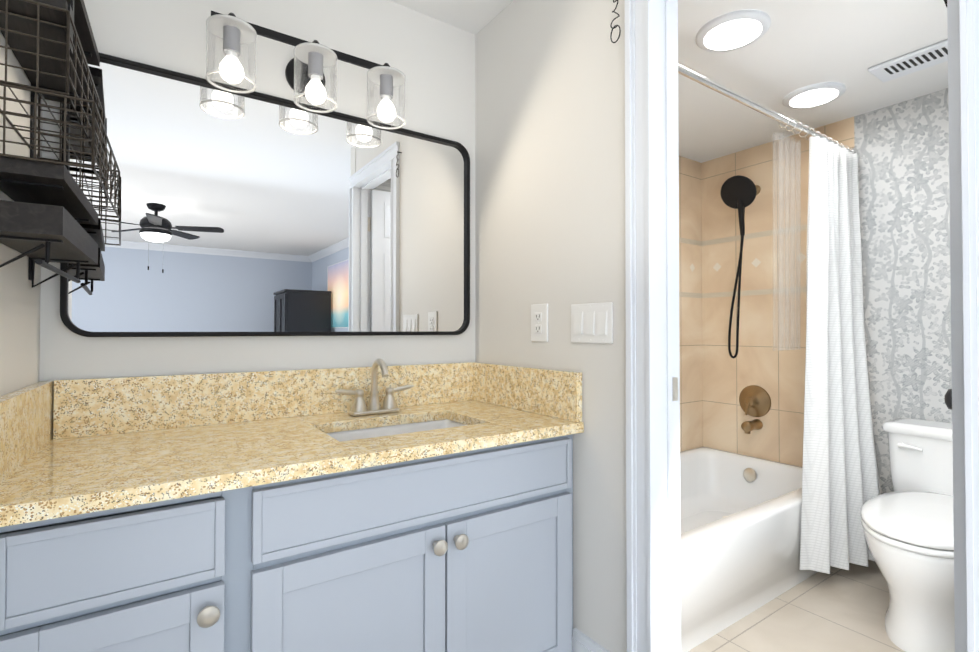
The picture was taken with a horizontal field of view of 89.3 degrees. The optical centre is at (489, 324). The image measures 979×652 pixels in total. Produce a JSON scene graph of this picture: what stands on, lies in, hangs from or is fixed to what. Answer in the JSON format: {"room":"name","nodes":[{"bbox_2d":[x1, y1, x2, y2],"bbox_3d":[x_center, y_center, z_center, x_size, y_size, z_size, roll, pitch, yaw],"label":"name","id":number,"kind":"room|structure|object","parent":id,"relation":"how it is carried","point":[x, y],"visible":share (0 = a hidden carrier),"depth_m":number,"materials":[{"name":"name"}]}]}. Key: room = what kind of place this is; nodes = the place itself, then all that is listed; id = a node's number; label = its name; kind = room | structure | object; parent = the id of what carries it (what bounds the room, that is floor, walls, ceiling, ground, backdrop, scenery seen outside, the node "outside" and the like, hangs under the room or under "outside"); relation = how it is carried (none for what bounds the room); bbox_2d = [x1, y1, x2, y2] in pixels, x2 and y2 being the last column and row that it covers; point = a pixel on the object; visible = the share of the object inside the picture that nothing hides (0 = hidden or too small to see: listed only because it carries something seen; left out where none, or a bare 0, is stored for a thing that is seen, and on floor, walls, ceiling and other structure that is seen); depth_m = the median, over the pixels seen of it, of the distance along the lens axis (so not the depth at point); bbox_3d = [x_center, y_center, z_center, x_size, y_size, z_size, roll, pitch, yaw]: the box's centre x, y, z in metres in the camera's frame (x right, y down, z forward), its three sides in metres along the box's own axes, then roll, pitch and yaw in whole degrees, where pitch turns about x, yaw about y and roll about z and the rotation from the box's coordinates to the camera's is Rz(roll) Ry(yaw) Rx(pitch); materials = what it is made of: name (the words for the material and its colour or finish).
{"room":"bathroom","nodes":[
{"label":"bathroom","id":0,"kind":"room"},
{"bbox_2d":[0,32,55,395],"bbox_3d":[-0.854,0.001,0.736,0.143,2.290,0.989,1,-1,-34],"label":"wall","id":1,"kind":"structure","parent":0,"point":[25,310],"depth_m":1.06,"materials":[{"name":"white paint"}]},
{"bbox_2d":[0,0,119,287],"bbox_3d":[-0.884,-0.381,1.026,0.175,0.598,0.462,1,-1,-34],"label":"wall shelf unit","id":2,"kind":"object","parent":1,"relation":"attached to","point":[47,210],"visible":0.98,"depth_m":0.92,"materials":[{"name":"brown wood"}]},
{"bbox_2d":[52,0,471,380],"bbox_3d":[-0.653,0.012,1.573,1.341,2.290,0.104,1,-1,-34],"label":"wall","id":3,"kind":"structure","parent":0,"point":[434,56],"depth_m":1.54,"materials":[{"name":"white paint"}]},
{"bbox_2d":[60,52,469,336],"bbox_3d":[-0.566,-0.323,1.550,1.175,0.718,0.035,1,-1,-34],"label":"wall mirror","id":4,"kind":"object","parent":3,"relation":"attached to","point":[254,213],"visible":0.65,"depth_m":1.47,"materials":[{"name":"black metal"}]},
{"bbox_2d":[206,11,405,129],"bbox_3d":[-0.531,-0.745,1.491,0.566,0.190,0.182,1,-1,-34],"label":"vanity light fixture","id":5,"kind":"object","parent":3,"relation":"attached to","point":[304,69],"visible":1,"depth_m":1.45,"materials":[{"name":"clear glass"}]},
{"bbox_2d":[472,0,626,651],"bbox_3d":[0.357,0.010,1.404,0.096,2.290,1.684,1,-1,-34],"label":"wall","id":6,"kind":"structure","parent":0,"point":[522,102],"depth_m":1.50,"materials":[{"name":"white paint"}]},
{"bbox_2d":[531,304,547,341],"bbox_3d":[0.160,-0.004,1.597,0.010,0.122,0.082,1,-1,-34],"label":"electrical outlet plate","id":7,"kind":"object","parent":6,"relation":"attached to","point":[539,322],"visible":1,"depth_m":1.59,"materials":[{"name":"white plastic"}]},
{"bbox_2d":[572,628,608,651],"bbox_3d":[0.303,0.988,1.366,0.021,0.192,0.207,1,-1,-34],"label":"baseboard","id":8,"kind":"structure","parent":6,"relation":"attached to","point":[582,642],"depth_m":1.41,"materials":[{"name":"white paint"}]},
{"bbox_2d":[571,302,612,343],"bbox_3d":[0.287,-0.002,1.409,0.012,0.114,0.160,1,-1,-34],"label":"switch plate","id":9,"kind":"object","parent":6,"relation":"attached to","point":[591,322],"visible":1,"depth_m":1.40,"materials":[{"name":"white plastic"}]},
{"bbox_2d":[610,0,620,42],"bbox_3d":[0.344,-0.815,1.324,0.025,0.134,0.035,1,-1,-34],"label":"ornament","id":10,"kind":"object","parent":6,"relation":"attached to","point":[614,27],"visible":0.9,"depth_m":1.32,"materials":[{"name":"black metal"}]},
{"bbox_2d":[625,0,978,651],"bbox_3d":[0.609,0.068,1.025,0.124,2.023,0.721,1,-1,-34],"label":"door frame","id":11,"kind":"structure","parent":6,"relation":"attached to","point":[652,353],"depth_m":1.25,"materials":[{"name":"white paint"}]},
{"bbox_2d":[944,0,966,651],"bbox_3d":[0.997,0.105,1.028,0.546,1.933,0.172,1,-1,-34],"label":"bathroom door","id":12,"kind":"structure","parent":6,"relation":"in","point":[954,399],"depth_m":0.84,"materials":[{"name":"white paint"}]},
{"bbox_2d":[390,0,947,162],"bbox_3d":[1.083,-1.165,-1.054,5.300,0.205,6.784,1,-1,-34],"label":"ceiling","id":13,"kind":"structure","parent":0,"point":[798,44],"depth_m":1.92,"materials":[{"name":"white paint"}]},
{"bbox_2d":[696,9,770,51],"bbox_3d":[0.850,-1.017,1.735,0.236,0.017,0.236,1,-1,-34],"label":"recessed light","id":14,"kind":"object","parent":13,"relation":"in","point":[733,30],"visible":0.96,"depth_m":1.71,"materials":[{"name":"white paint"}]},
{"bbox_2d":[783,82,845,108],"bbox_3d":[1.442,-1.011,2.207,0.236,0.017,0.236,1,-1,-34],"label":"recessed light","id":15,"kind":"object","parent":13,"relation":"in","point":[814,95],"visible":1,"depth_m":2.18,"materials":[{"name":"white paint"}]},
{"bbox_2d":[868,39,947,81],"bbox_3d":[1.671,-1.016,1.891,0.170,0.015,0.330,1,-1,-34],"label":"ceiling vent","id":16,"kind":"object","parent":13,"relation":"in","point":[918,60],"visible":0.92,"depth_m":1.91,"materials":[{"name":"white paint"}]},
{"bbox_2d":[679,156,702,451],"bbox_3d":[0.636,0.078,2.676,1.804,2.185,0.100,1,-1,-34],"label":"wall","id":17,"kind":"structure","parent":0,"point":[690,171],"depth_m":3.02,"materials":[{"name":"beige tile"}]},
{"bbox_2d":[688,560,904,651],"bbox_3d":[1.072,1.177,1.940,1.900,0.170,1.784,1,-1,-34],"label":"floor","id":18,"kind":"structure","parent":0,"point":[838,610],"depth_m":1.82,"materials":[{"name":"beige tile"}]},
{"bbox_2d":[680,447,817,651],"bbox_3d":[0.929,0.921,2.312,1.516,0.350,0.809,1,-1,-34],"label":"bathtub","id":19,"kind":"object","parent":18,"relation":"on","point":[740,524],"visible":0.44,"depth_m":1.95,"materials":[{"name":"white ceramic"}]},
{"bbox_2d":[861,418,954,651],"bbox_3d":[1.675,0.754,1.829,0.829,0.673,0.496,1,-1,-34],"label":"toilet","id":20,"kind":"object","parent":18,"relation":"on","point":[907,525],"visible":0.88,"depth_m":1.68,"materials":[{"name":"white ceramic"}]},
{"bbox_2d":[703,88,951,493],"bbox_3d":[1.819,0.076,2.457,0.100,2.185,1.590,1,-1,-34],"label":"wall","id":21,"kind":"structure","parent":0,"point":[903,180],"depth_m":2.41,"materials":[{"name":"beige tile"}]},
{"bbox_2d":[720,175,760,358],"bbox_3d":[1.417,-0.305,2.747,0.238,0.996,0.185,1,-1,-34],"label":"shower head","id":22,"kind":"object","parent":21,"relation":"attached to","point":[739,192],"visible":1,"depth_m":2.73},
{"bbox_2d":[739,385,770,433],"bbox_3d":[1.454,0.475,2.779,0.129,0.258,0.180,1,-1,-34],"label":"tub valve","id":23,"kind":"object","parent":21,"relation":"attached to","point":[754,400],"visible":1,"depth_m":2.77,"materials":[{"name":"brown metal"}]},
{"bbox_2d":[678,64,857,153],"bbox_3d":[1.077,-0.845,1.955,1.700,0.056,0.056,1,-1,-34],"label":"curtain rod","id":24,"kind":"object","parent":21,"relation":"attached to","point":[711,84],"visible":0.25,"depth_m":1.88,"materials":[{"name":"silver metal"}]},
{"bbox_2d":[773,115,880,573],"bbox_3d":[1.511,0.082,2.192,0.657,1.886,0.251,1,-1,-34],"label":"shower curtain","id":25,"kind":"object","parent":24,"relation":"hanging from","point":[840,483],"visible":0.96,"depth_m":2.15,"materials":[{"name":"white fabric"}]},
{"bbox_3d":[0.773,1.135,-1.295,4.550,0.170,6.784,1,-1,-34],"label":"floor","id":26,"kind":"structure","parent":0,"visible":0},
{"bbox_2d":[0,485,263,651],"bbox_3d":[-0.772,0.694,1.078,0.388,0.772,0.557,1,-1,-34],"label":"base cabinet","id":27,"kind":"object","parent":26,"relation":"on","point":[186,574],"depth_m":0.86,"materials":[{"name":"grey paint"}]},
{"bbox_2d":[0,362,583,526],"bbox_3d":[-0.418,0.225,1.312,1.276,0.173,0.582,1,-1,-34],"label":"countertop","id":28,"kind":"structure","parent":27,"relation":"on","point":[70,447],"depth_m":1.25,"materials":[{"name":"beige stone"}]},
{"bbox_2d":[335,359,413,415],"bbox_3d":[-0.347,0.196,1.556,0.260,0.176,0.123,1,-1,-34],"label":"faucet","id":29,"kind":"object","parent":28,"relation":"on","point":[359,407],"visible":1,"depth_m":1.57,"materials":[{"name":"silver metal"}]},
{"bbox_2d":[326,419,466,441],"bbox_3d":[-0.250,0.378,1.411,0.500,0.130,0.320,1,-1,-34],"label":"sink basin","id":30,"kind":"object","parent":28,"relation":"in","point":[384,431],"visible":0.06,"depth_m":1.54,"materials":[{"name":"white ceramic"}]},
{"bbox_2d":[264,434,572,651],"bbox_3d":[-0.279,0.699,1.416,0.920,0.772,0.557,1,-1,-34],"label":"base cabinet","id":31,"kind":"object","parent":26,"relation":"on","point":[469,551],"depth_m":1.17,"materials":[{"name":"grey paint"}]}
]}

